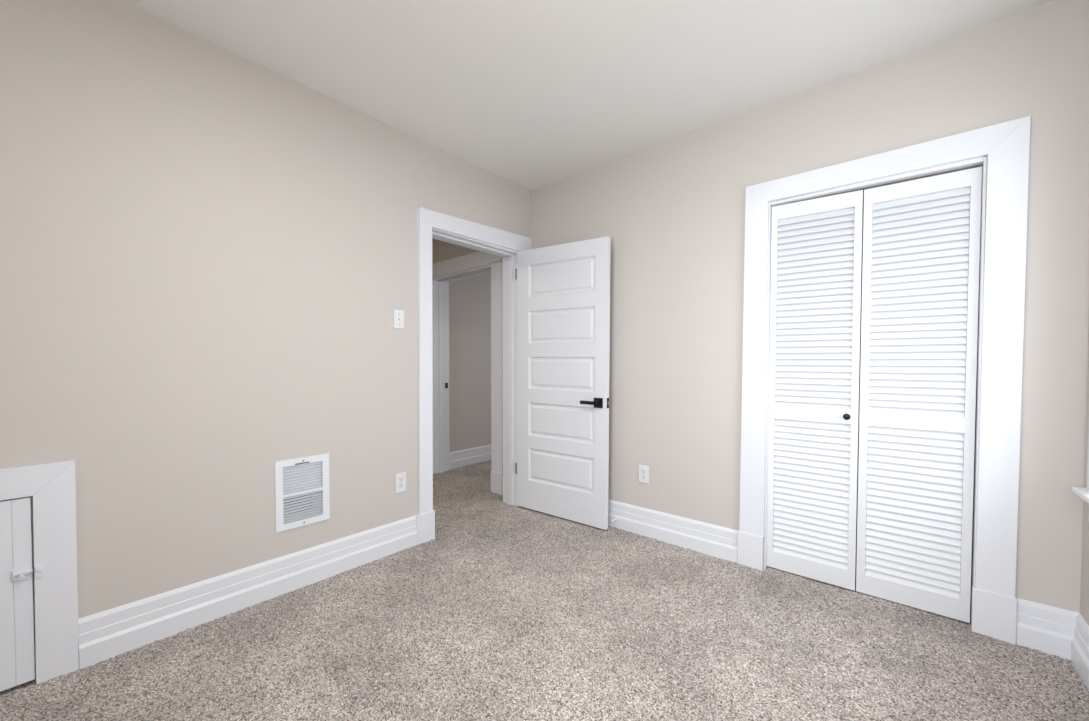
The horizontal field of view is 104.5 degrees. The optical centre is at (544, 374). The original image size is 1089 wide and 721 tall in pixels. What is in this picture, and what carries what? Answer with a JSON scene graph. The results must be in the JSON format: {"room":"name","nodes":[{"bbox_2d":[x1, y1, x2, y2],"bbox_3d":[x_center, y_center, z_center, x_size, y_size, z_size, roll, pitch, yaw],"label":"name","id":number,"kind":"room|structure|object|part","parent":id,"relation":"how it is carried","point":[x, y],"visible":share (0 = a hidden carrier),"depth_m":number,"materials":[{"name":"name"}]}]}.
{"room":"empty bedroom","nodes":[
{"label":"empty bedroom","id":0,"kind":"room"},
{"bbox_2d":[0,0,529,670],"bbox_3d":[-1.381,-0.177,2.063,0.160,2.539,3.700,1,2,41],"label":"wall","id":1,"kind":"structure","parent":0,"point":[208,254],"depth_m":1.80,"materials":[{"name":"grey paint"}]},
{"bbox_2d":[0,496,34,691],"bbox_3d":[-1.980,0.753,1.244,0.066,0.643,0.600,1,2,41],"label":"door","id":2,"kind":"structure","parent":1,"relation":"in","point":[17,643],"depth_m":1.44,"materials":[{"name":"white paint"}]},
{"bbox_3d":[-1.782,0.692,1.437,0.019,0.015,0.015,1,2,41],"label":"bolt knob","id":3,"kind":"part","parent":2,"relation":"part of","materials":[{"name":"white paint"}]},
{"bbox_2d":[0,460,78,683],"bbox_3d":[-1.981,0.710,1.243,0.020,0.777,0.811,1,2,41],"label":"door frame","id":4,"kind":"structure","parent":1,"relation":"attached to","point":[52,486],"depth_m":1.50,"materials":[{"name":"white paint"}]},
{"bbox_3d":[-1.981,0.374,1.236,0.020,0.105,0.810,1,2,41],"label":"head casing","id":5,"kind":"part","parent":4,"relation":"part of","materials":[{"name":"white paint"}]},
{"bbox_2d":[35,565,42,577],"bbox_3d":[-1.763,0.688,1.472,0.014,0.036,0.018,1,2,41],"label":"bolt keeper","id":6,"kind":"object","parent":4,"relation":"attached to","point":[38,569],"visible":1,"depth_m":1.47,"materials":[{"name":"white paint"}]},
{"bbox_3d":[-1.752,0.705,1.512,0.020,0.776,0.104,1,2,41],"label":"casing","id":7,"kind":"part","parent":4,"relation":"part of","materials":[{"name":"white paint"}]},
{"bbox_2d":[78,516,416,668],"bbox_3d":[-1.259,0.988,2.093,0.023,0.188,1.414,1,2,41],"label":"baseboard","id":8,"kind":"structure","parent":1,"relation":"attached to","point":[106,634],"depth_m":1.89,"materials":[{"name":"white paint"}]},
{"bbox_2d":[275,453,329,532],"bbox_3d":[-1.276,0.593,2.184,0.166,0.346,0.251,1,2,41],"label":"air vent","id":9,"kind":"object","parent":1,"relation":"in","point":[296,480],"visible":0.98,"depth_m":2.14,"materials":[{"name":"white metal"}]},
{"bbox_3d":[-1.240,0.522,2.151,0.002,0.137,0.185,1,2,41],"label":"damper plate","id":10,"kind":"part","parent":9,"relation":"part of","materials":[{"name":"white metal"}]},
{"bbox_2d":[393,309,403,328],"bbox_3d":[-0.868,-0.330,2.522,0.019,0.113,0.068,1,2,41],"label":"light switch","id":11,"kind":"object","parent":1,"relation":"attached to","point":[398,315],"visible":1,"depth_m":2.52,"materials":[{"name":"white plastic"}]},
{"bbox_2d":[395,472,405,492],"bbox_3d":[-0.869,0.655,2.551,0.009,0.118,0.070,1,2,41],"label":"power outlet","id":12,"kind":"object","parent":1,"relation":"attached to","point":[400,478],"visible":1,"depth_m":2.55,"materials":[{"name":"white plastic"}]},
{"bbox_2d":[415,207,531,544],"bbox_3d":[-0.518,-0.013,3.065,0.199,2.142,1.061,1,2,41],"label":"door frame","id":13,"kind":"structure","parent":1,"relation":"attached to","point":[427,219],"depth_m":2.79,"materials":[{"name":"white paint"}]},
{"bbox_3d":[-0.753,-0.079,2.661,0.021,1.916,0.104,1,2,41],"label":"casing","id":14,"kind":"part","parent":13,"relation":"part of","materials":[{"name":"white paint"}]},
{"bbox_3d":[-0.414,-1.013,3.035,0.021,0.141,0.937,1,2,41],"label":"head casing","id":15,"kind":"part","parent":13,"relation":"part of","materials":[{"name":"white paint"}]},
{"bbox_2d":[514,236,610,529],"bbox_3d":[0.104,0.044,3.087,0.853,1.988,0.144,1,2,41],"label":"door","id":16,"kind":"structure","parent":1,"relation":"in","point":[561,468],"depth_m":3.02,"materials":[{"name":"white paint"}]},
{"bbox_3d":[0.117,0.694,3.073,0.589,0.250,0.030,1,2,38],"label":"panel","id":17,"kind":"part","parent":16,"relation":"part of","materials":[{"name":"white paint"}]},
{"bbox_3d":[0.118,0.347,3.064,0.590,0.257,0.030,1,2,38],"label":"panel","id":18,"kind":"part","parent":16,"relation":"part of","materials":[{"name":"white paint"}]},
{"bbox_3d":[0.119,-0.006,3.056,0.591,0.251,0.030,1,2,38],"label":"panel","id":19,"kind":"part","parent":16,"relation":"part of","materials":[{"name":"white paint"}]},
{"bbox_3d":[0.120,-0.351,3.047,0.593,0.256,0.030,1,2,38],"label":"panel","id":20,"kind":"part","parent":16,"relation":"part of","materials":[{"name":"white paint"}]},
{"bbox_3d":[0.121,-0.697,3.039,0.594,0.261,0.030,1,2,38],"label":"panel","id":21,"kind":"part","parent":16,"relation":"part of","materials":[{"name":"white paint"}]},
{"bbox_3d":[0.295,0.192,2.844,0.128,0.025,0.012,1,2,38],"label":"lever","id":22,"kind":"part","parent":16,"relation":"part of","materials":[{"name":"black metal"}]},
{"bbox_3d":[0.362,0.193,2.844,0.068,0.069,0.008,1,2,38],"label":"handle","id":23,"kind":"part","parent":16,"relation":"part of","materials":[{"name":"black metal"}]},
{"bbox_2d":[449,274,490,451],"bbox_3d":[-0.218,-0.257,5.608,0.200,2.539,2.800,1,2,41],"label":"wall","id":24,"kind":"structure","parent":0,"point":[470,298],"depth_m":4.73,"materials":[{"name":"grey paint"}]},
{"bbox_2d":[450,444,490,468],"bbox_3d":[-0.129,0.909,5.567,0.023,0.188,2.785,1,2,41],"label":"baseboard","id":25,"kind":"structure","parent":24,"relation":"attached to","point":[459,458],"depth_m":4.73,"materials":[{"name":"white paint"}]},
{"bbox_2d":[0,460,1088,720],"bbox_3d":[-0.182,1.052,3.039,5.632,0.017,6.700,1,2,41],"label":"floor","id":26,"kind":"structure","parent":0,"point":[510,612],"depth_m":1.66,"materials":[{"name":"carpet"}]},
{"bbox_2d":[121,0,1053,189],"bbox_3d":[-0.256,-1.544,3.046,5.832,0.150,7.100,1,2,41],"label":"ceiling","id":27,"kind":"structure","parent":0,"point":[531,94],"depth_m":1.91,"materials":[{"name":"white paint"}]},
{"bbox_2d":[432,0,1088,612],"bbox_3d":[0.111,-0.206,3.353,5.632,2.539,0.200,1,2,41],"label":"wall","id":28,"kind":"structure","parent":0,"point":[672,212],"depth_m":2.19,"materials":[{"name":"grey paint"}]},
{"bbox_2d":[432,251,502,494],"bbox_3d":[-0.736,-0.036,4.067,1.166,2.143,0.232,1,2,41],"label":"door frame","id":29,"kind":"structure","parent":28,"relation":"attached to","point":[476,259],"depth_m":4.04,"materials":[{"name":"white paint"}]},
{"bbox_3d":[-1.191,-0.074,4.325,0.133,1.830,0.021,1,2,41],"label":"casing","id":30,"kind":"part","parent":29,"relation":"part of","materials":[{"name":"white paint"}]},
{"bbox_3d":[-0.800,-1.038,3.969,1.160,0.135,0.021,1,2,41],"label":"head casing","id":31,"kind":"part","parent":29,"relation":"part of","materials":[{"name":"white paint"}]},
{"bbox_3d":[-0.411,-0.058,3.657,0.133,1.830,0.021,1,2,41],"label":"casing","id":32,"kind":"part","parent":29,"relation":"part of","materials":[{"name":"white paint"}]},
{"bbox_2d":[639,465,648,483],"bbox_3d":[0.652,0.657,2.772,0.072,0.114,0.009,1,2,41],"label":"power outlet","id":33,"kind":"object","parent":28,"relation":"attached to","point":[643,470],"visible":1,"depth_m":2.77,"materials":[{"name":"white plastic"}]},
{"bbox_2d":[608,499,737,562],"bbox_3d":[0.497,0.970,2.903,1.578,0.188,0.023,1,2,41],"label":"baseboard","id":34,"kind":"structure","parent":28,"relation":"attached to","point":[717,541],"depth_m":2.62,"materials":[{"name":"white paint"}]},
{"bbox_2d":[767,190,862,590],"bbox_3d":[1.379,0.079,2.180,0.400,1.970,0.060,1,2,41],"label":"door","id":35,"kind":"structure","parent":28,"relation":"in","point":[816,244],"depth_m":2.18,"materials":[{"name":"white paint"}]},
{"bbox_3d":[1.387,1.017,2.214,0.336,0.092,0.027,1,2,41],"label":"rail","id":36,"kind":"part","parent":35,"relation":"part of","materials":[{"name":"white paint"}]},
{"bbox_3d":[1.389,0.211,2.195,0.336,0.066,0.027,1,2,41],"label":"rail","id":37,"kind":"part","parent":35,"relation":"part of","materials":[{"name":"white paint"}]},
{"bbox_3d":[1.392,-0.863,2.169,0.336,0.085,0.027,1,2,41],"label":"rail","id":38,"kind":"part","parent":35,"relation":"part of","materials":[{"name":"white paint"}]},
{"bbox_3d":[1.486,0.208,2.073,0.031,0.031,0.032,1,2,41],"label":"knob","id":39,"kind":"part","parent":35,"relation":"part of","materials":[{"name":"black metal"}]},
{"bbox_2d":[777,165,979,205],"bbox_3d":[1.550,-0.894,2.042,0.780,0.026,0.021,1,2,41],"label":"closet track","id":40,"kind":"object","parent":28,"relation":"attached to","point":[863,189],"visible":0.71,"depth_m":1.95,"materials":[{"name":"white metal"}]},
{"bbox_2d":[737,116,1030,644],"bbox_3d":[1.565,0.027,2.097,1.062,2.108,0.227,1,2,41],"label":"door frame","id":41,"kind":"structure","parent":28,"relation":"attached to","point":[1006,145],"depth_m":1.75,"materials":[{"name":"white paint"}]},
{"bbox_3d":[1.152,-0.072,2.320,0.126,1.919,0.021,1,2,41],"label":"casing","id":42,"kind":"part","parent":41,"relation":"part of","materials":[{"name":"white paint"}]},
{"bbox_3d":[1.511,-0.966,1.994,1.040,0.117,0.021,1,2,41],"label":"head casing","id":43,"kind":"part","parent":41,"relation":"part of","materials":[{"name":"white paint"}]},
{"bbox_3d":[1.860,-0.055,1.716,0.121,1.914,0.021,1,2,41],"label":"casing","id":44,"kind":"part","parent":41,"relation":"part of","materials":[{"name":"white paint"}]},
{"bbox_2d":[856,166,981,622],"bbox_3d":[1.694,0.092,1.933,0.400,1.954,0.028,1,2,41],"label":"door","id":45,"kind":"structure","parent":28,"relation":"in","point":[921,237],"depth_m":1.92,"materials":[{"name":"white paint"}]},
{"bbox_3d":[1.692,1.023,1.954,0.330,0.092,0.027,1,2,41],"label":"rail","id":46,"kind":"part","parent":45,"relation":"part of","materials":[{"name":"white paint"}]},
{"bbox_3d":[1.694,0.218,1.935,0.330,0.065,0.027,1,2,41],"label":"rail","id":47,"kind":"part","parent":45,"relation":"part of","materials":[{"name":"white paint"}]},
{"bbox_3d":[1.696,-0.845,1.909,0.330,0.078,0.027,1,2,41],"label":"rail","id":48,"kind":"part","parent":45,"relation":"part of","materials":[{"name":"white paint"}]},
{"bbox_2d":[1016,598,1078,659],"bbox_3d":[1.965,1.000,1.648,0.161,0.188,0.023,1,2,41],"label":"baseboard","id":49,"kind":"structure","parent":28,"relation":"attached to","point":[1048,629],"depth_m":1.65,"materials":[{"name":"white paint"}]},
{"bbox_2d":[1080,320,1088,625],"bbox_3d":[0.908,-0.131,0.107,0.200,2.539,3.700,1,2,41],"label":"wall","id":50,"kind":"structure","parent":0,"point":[1084,590],"depth_m":1.57,"materials":[{"name":"grey paint"}]},
{"bbox_2d":[1071,613,1088,690],"bbox_3d":[0.823,1.032,0.206,0.023,0.188,3.700,1,2,41],"label":"baseboard","id":51,"kind":"structure","parent":50,"relation":"attached to","point":[1080,642],"depth_m":1.53,"materials":[{"name":"white paint"}]},
{"bbox_2d":[1072,428,1088,520],"bbox_3d":[1.586,-0.243,0.946,0.242,1.555,1.296,1,2,41],"label":"window","id":52,"kind":"structure","parent":50,"relation":"in","point":[1081,492],"depth_m":1.49,"materials":[{"name":"white paint"}]},
{"bbox_3d":[1.514,0.427,1.023,0.052,0.020,1.296,1,2,41],"label":"sill","id":53,"kind":"part","parent":52,"relation":"part of","materials":[{"name":"white paint"}]},
{"bbox_3d":[1.901,-0.252,1.436,0.021,1.319,0.115,1,2,41],"label":"casing","id":54,"kind":"part","parent":52,"relation":"part of","materials":[{"name":"white paint"}]}
]}

